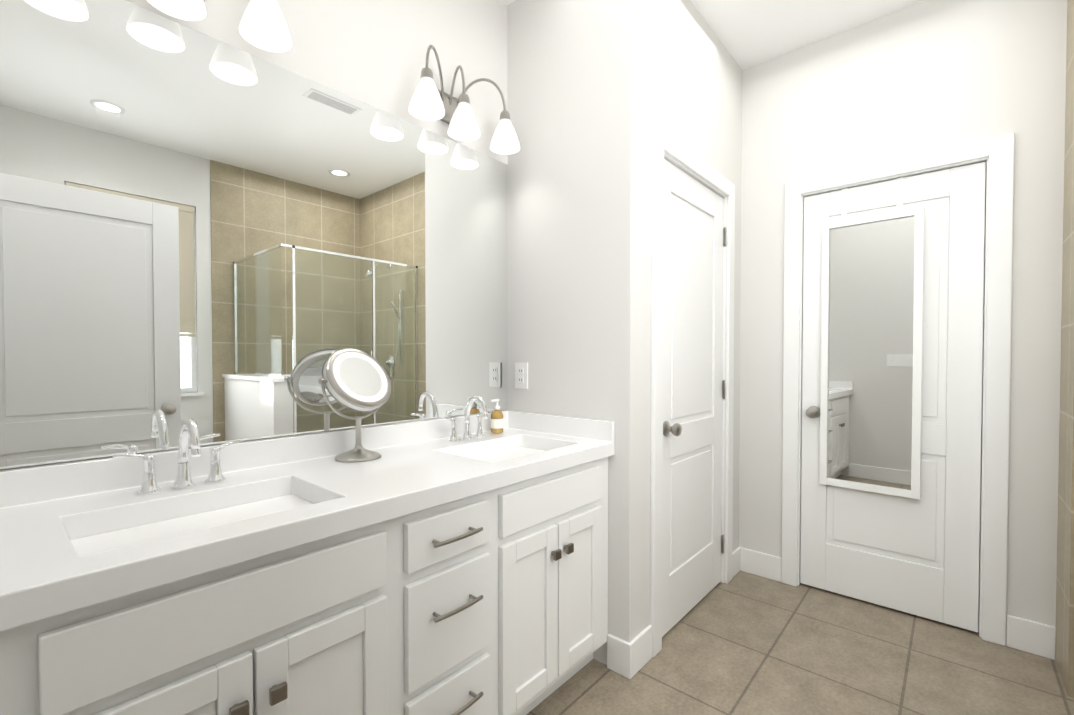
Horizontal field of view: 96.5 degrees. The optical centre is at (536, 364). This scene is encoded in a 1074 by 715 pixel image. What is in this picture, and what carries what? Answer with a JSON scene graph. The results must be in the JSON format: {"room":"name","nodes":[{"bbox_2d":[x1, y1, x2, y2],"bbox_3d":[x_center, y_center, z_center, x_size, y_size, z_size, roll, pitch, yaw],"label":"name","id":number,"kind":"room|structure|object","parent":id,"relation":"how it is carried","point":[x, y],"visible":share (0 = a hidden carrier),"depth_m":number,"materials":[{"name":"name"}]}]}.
{"room":"bathroom","nodes":[
{"label":"bathroom","id":0,"kind":"room"},
{"bbox_2d":[0,0,507,470],"bbox_3d":[-0.729,-0.223,1.599,0.100,2.800,1.890,1,1,41],"label":"wall","id":1,"kind":"structure","parent":0,"point":[372,53],"depth_m":1.73,"materials":[{"name":"white paint"}]},
{"bbox_2d":[147,0,291,51],"bbox_3d":[-0.890,-1.024,1.174,0.197,0.275,0.516,1,1,41],"label":"sconce","id":2,"kind":"object","parent":1,"relation":"attached to","point":[263,25],"visible":1,"depth_m":1.26,"materials":[{"name":"white glass"}]},
{"bbox_2d":[0,0,507,468],"bbox_3d":[-0.688,-0.344,1.562,0.005,1.118,1.680,1,1,41],"label":"wall mirror","id":3,"kind":"object","parent":1,"relation":"attached to","point":[217,241],"visible":1,"depth_m":1.32,"materials":[{"name":"silver metal"}]},
{"bbox_2d":[409,45,519,154],"bbox_3d":[-0.288,-1.036,1.863,0.197,0.275,0.516,1,1,41],"label":"sconce","id":4,"kind":"object","parent":1,"relation":"attached to","point":[430,101],"visible":1,"depth_m":1.85,"materials":[{"name":"white glass"}]},
{"bbox_2d":[507,0,644,664],"bbox_3d":[0.101,-0.231,2.062,0.740,2.800,0.100,1,1,41],"label":"wall","id":5,"kind":"structure","parent":0,"point":[575,92],"depth_m":1.91,"materials":[{"name":"white paint"}]},
{"bbox_2d":[515,363,527,388],"bbox_3d":[-0.071,0.047,2.144,0.075,0.115,0.008,1,1,41],"label":"electrical outlet","id":6,"kind":"object","parent":5,"relation":"attached to","point":[521,375],"visible":1,"depth_m":2.14,"materials":[{"name":"white plastic"}]},
{"bbox_2d":[607,547,1055,678],"bbox_3d":[1.054,1.125,0.867,2.480,0.130,2.900,1,1,41],"label":"baseboard","id":7,"kind":"structure","parent":5,"relation":"attached to","point":[631,659],"depth_m":1.93,"materials":[{"name":"white wood"}]},
{"bbox_2d":[642,0,741,630],"bbox_3d":[0.773,-0.236,2.345,0.100,2.800,1.210,1,1,41],"label":"wall","id":8,"kind":"structure","parent":0,"point":[692,86],"depth_m":2.13,"materials":[{"name":"white paint"}]},
{"bbox_2d":[650,124,734,656],"bbox_3d":[0.710,0.105,2.279,0.136,2.119,0.898,1,1,41],"label":"door frame","id":9,"kind":"structure","parent":8,"relation":"attached to","point":[670,149],"depth_m":1.95,"materials":[{"name":"white wood"}]},
{"bbox_2d":[662,159,725,636],"bbox_3d":[0.730,0.142,2.272,0.170,2.021,0.744,1,1,41],"label":"closet door","id":10,"kind":"structure","parent":8,"relation":"in","point":[693,390],"depth_m":2.24,"materials":[{"name":"white wood"}]},
{"bbox_2d":[501,0,924,69],"bbox_3d":[0.829,-1.655,1.108,4.900,0.080,5.200,1,1,41],"label":"ceiling","id":11,"kind":"structure","parent":0,"point":[749,33],"depth_m":2.27,"materials":[{"name":"white paint"}]},
{"bbox_2d":[526,570,1073,714],"bbox_3d":[0.829,1.209,1.158,4.900,0.050,5.200,1,1,41],"label":"floor","id":12,"kind":"structure","parent":0,"point":[742,643],"depth_m":1.85,"materials":[{"name":"tile"}]},
{"bbox_2d":[0,395,614,714],"bbox_3d":[-0.462,0.653,1.381,0.606,1.056,1.686,1,1,41],"label":"bathroom vanity","id":13,"kind":"object","parent":12,"relation":"on","point":[457,565],"visible":1,"depth_m":1.11,"materials":[{"name":"white wood"}]},
{"bbox_2d":[0,410,614,631],"bbox_3d":[-0.474,0.287,1.384,0.575,0.130,1.686,1,1,41],"label":"countertop","id":14,"kind":"structure","parent":13,"relation":"on","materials":[{"name":"white stone"}]},
{"bbox_2d":[113,418,240,494],"bbox_3d":[-0.847,0.216,1.165,0.142,0.175,0.262,1,1,41],"label":"faucet","id":15,"kind":"object","parent":14,"relation":"on","point":[216,483],"depth_m":1.18,"materials":[{"name":"silver metal"}]},
{"bbox_2d":[71,494,313,540],"bbox_3d":[-0.705,0.429,1.045,0.324,0.142,0.474,1,1,41],"label":"sink","id":16,"kind":"object","parent":14,"relation":"in","point":[163,526],"depth_m":1.10,"materials":[{"name":"white ceramic"}]},
{"bbox_2d":[318,348,392,461],"bbox_3d":[-0.572,0.121,1.534,0.151,0.352,0.264,1,1,41],"label":"makeup mirror","id":17,"kind":"object","parent":14,"relation":"on","point":[357,380],"visible":1,"depth_m":1.50,"materials":[{"name":"silver metal"}]},
{"bbox_2d":[437,395,488,441],"bbox_3d":[-0.241,0.204,1.857,0.142,0.175,0.262,1,1,41],"label":"faucet","id":18,"kind":"object","parent":14,"relation":"on","point":[479,436],"depth_m":1.87,"materials":[{"name":"silver metal"}]},
{"bbox_2d":[490,399,502,432],"bbox_3d":[-0.173,0.216,2.045,0.055,0.144,0.062,1,1,41],"label":"soap bottle","id":19,"kind":"object","parent":14,"relation":"on","point":[497,420],"visible":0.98,"depth_m":2.03,"materials":[{"name":"brown"}]},
{"bbox_2d":[739,0,1066,626],"bbox_3d":[1.640,-0.236,2.324,1.433,2.800,0.100,1,1,41],"label":"wall","id":20,"kind":"structure","parent":0,"point":[925,76],"depth_m":2.13,"materials":[{"name":"white paint"}]},
{"bbox_2d":[800,162,985,631],"bbox_3d":[1.657,0.142,2.291,0.690,2.021,0.170,1,1,41],"label":"door","id":21,"kind":"structure","parent":20,"relation":"in","point":[918,557],"depth_m":2.17,"materials":[{"name":"white wood"}]},
{"bbox_2d":[819,177,923,499],"bbox_3d":[1.602,-0.133,2.308,0.401,1.476,0.078,1,1,41],"label":"mirror","id":22,"kind":"object","parent":21,"relation":"attached to","point":[871,347],"visible":0.96,"depth_m":2.28,"materials":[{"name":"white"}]},
{"bbox_2d":[781,133,1014,645],"bbox_3d":[1.669,0.105,2.304,0.858,2.119,0.136,1,1,41],"label":"door frame","id":23,"kind":"structure","parent":20,"relation":"attached to","point":[996,154],"depth_m":2.03,"materials":[{"name":"white wood"}]},
{"bbox_2d":[1059,0,1073,698],"bbox_3d":[2.305,-0.218,1.299,1.135,2.800,0.008,1,1,41],"label":"shower wall tile","id":24,"kind":"structure","parent":0,"point":[1064,657],"depth_m":1.75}
]}

